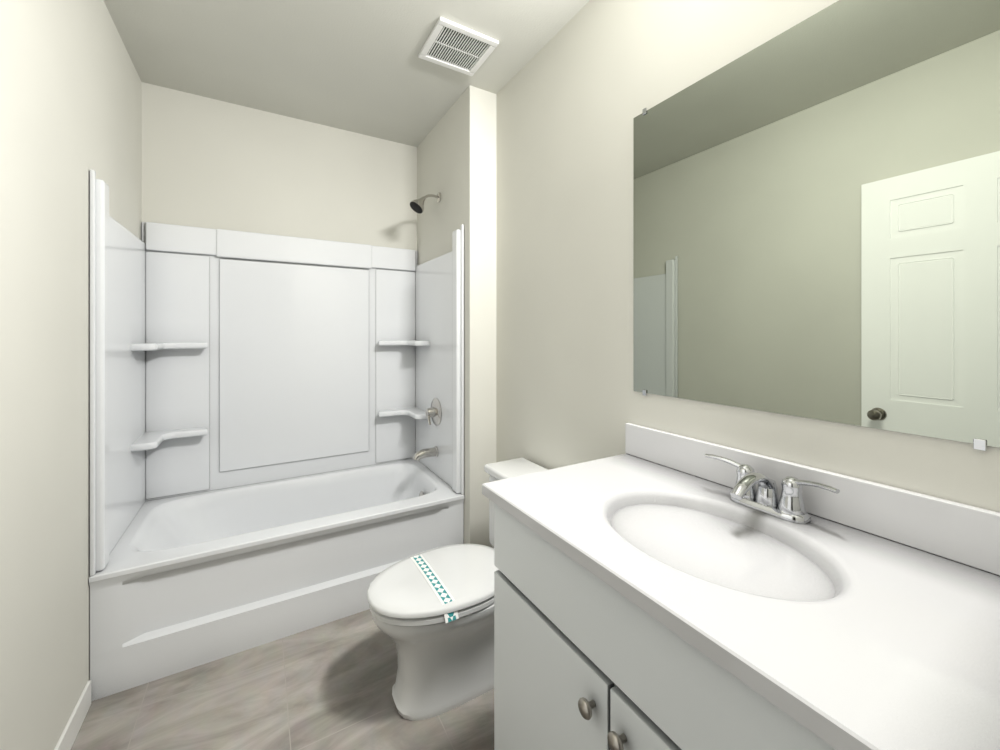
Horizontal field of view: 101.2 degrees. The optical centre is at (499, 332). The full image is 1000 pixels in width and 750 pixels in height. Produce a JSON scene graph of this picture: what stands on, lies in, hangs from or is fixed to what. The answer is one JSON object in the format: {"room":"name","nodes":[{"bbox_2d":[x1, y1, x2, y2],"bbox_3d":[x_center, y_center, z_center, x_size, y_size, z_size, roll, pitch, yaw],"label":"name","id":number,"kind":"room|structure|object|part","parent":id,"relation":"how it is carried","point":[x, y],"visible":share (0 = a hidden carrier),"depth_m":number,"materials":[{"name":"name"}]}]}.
{"room":"bathroom","nodes":[
{"label":"bathroom","id":0,"kind":"room"},
{"bbox_2d":[0,0,141,749],"bbox_3d":[-1.254,0.010,0.951,0.120,2.700,3.050,0,0,-30],"label":"wall","id":1,"kind":"structure","parent":0,"point":[70,100],"depth_m":1.24,"materials":[{"name":"paint"}]},
{"bbox_2d":[54,680,90,749],"bbox_3d":[-0.994,1.315,0.639,0.011,0.090,2.008,0,0,-30],"label":"baseboard","id":2,"kind":"structure","parent":1,"relation":"attached to","point":[67,738],"depth_m":1.38,"materials":[{"name":"white paint"}]},
{"bbox_2d":[142,82,416,250],"bbox_3d":[-1.215,0.010,2.673,1.930,2.700,0.120,0,0,-30],"label":"wall","id":3,"kind":"structure","parent":0,"point":[211,163],"depth_m":2.49,"materials":[{"name":"paint"}]},
{"bbox_2d":[71,609,493,749],"bbox_3d":[-0.331,1.420,0.594,2.510,0.120,4.600,0,0,-30],"label":"floor","id":4,"kind":"structure","parent":0,"point":[328,686],"depth_m":1.49,"materials":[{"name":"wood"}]},
{"bbox_2d":[89,170,464,700],"bbox_3d":[-1.052,0.237,2.233,1.519,2.245,0.797,0,0,-30],"label":"bathtub","id":5,"kind":"object","parent":4,"relation":"on","point":[276,437],"visible":1,"depth_m":2.27,"materials":[{"name":"white plastic"}]},
{"bbox_2d":[367,458,547,720],"bbox_3d":[-0.122,0.986,1.650,0.796,0.748,0.424,0,0,-30],"label":"toilet","id":6,"kind":"object","parent":4,"relation":"on","point":[432,611],"visible":0.67,"depth_m":1.48,"materials":[{"name":"white ceramic"}]},
{"bbox_3d":[-0.214,0.956,1.596,0.583,0.057,0.400,0,0,-30],"label":"seat","id":7,"kind":"part","parent":6,"relation":"part of","materials":[{"name":"white plastic"}]},
{"bbox_2d":[482,423,999,749],"bbox_3d":[0.452,0.841,0.904,0.602,1.038,0.978,0,0,-30],"label":"bathroom vanity","id":8,"kind":"object","parent":4,"relation":"on","point":[655,589],"visible":1,"depth_m":0.77,"materials":[{"name":"paint"}]},
{"bbox_3d":[0.194,0.738,0.777,0.030,0.035,0.115,0,0,-30],"label":"knob","id":9,"kind":"part","parent":8,"relation":"part of","materials":[{"name":"grey metal"}]},
{"bbox_2d":[704,453,839,523],"bbox_3d":[0.607,0.379,0.976,0.172,0.101,0.299,0,0,-30],"label":"faucet","id":10,"kind":"object","parent":8,"relation":"on","point":[762,504],"depth_m":0.97,"materials":[{"name":"silver metal"}]},
{"bbox_2d":[104,0,589,146],"bbox_3d":[-0.331,-1.400,0.594,2.510,0.120,4.600,0,0,-30],"label":"ceiling","id":11,"kind":"structure","parent":0,"point":[358,66],"depth_m":1.96,"materials":[{"name":"paint"}]},
{"bbox_2d":[418,17,498,75],"bbox_3d":[-0.199,-1.331,1.930,0.290,0.016,0.280,0,0,-30],"label":"ceiling vent","id":12,"kind":"object","parent":11,"relation":"in","point":[449,44],"visible":1,"depth_m":1.91,"materials":[{"name":"white plastic"}]},
{"bbox_2d":[417,85,495,547],"bbox_3d":[-0.309,0.010,2.636,0.166,2.700,0.860,0,0,-30],"label":"wall","id":13,"kind":"structure","parent":0,"point":[456,158],"depth_m":2.27,"materials":[{"name":"paint"}]},
{"bbox_2d":[496,0,999,512],"bbox_3d":[0.669,0.010,1.251,0.120,2.700,4.480,0,0,-30],"label":"wall","id":14,"kind":"structure","parent":0,"point":[584,86],"depth_m":1.60,"materials":[{"name":"paint"}]},
{"bbox_2d":[633,0,999,450],"bbox_3d":[0.712,-0.278,1.047,0.010,0.985,0.945,0,0,-30],"label":"mirror","id":15,"kind":"object","parent":14,"relation":"attached to","point":[816,215],"visible":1,"depth_m":0.94,"materials":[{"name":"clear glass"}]}
]}

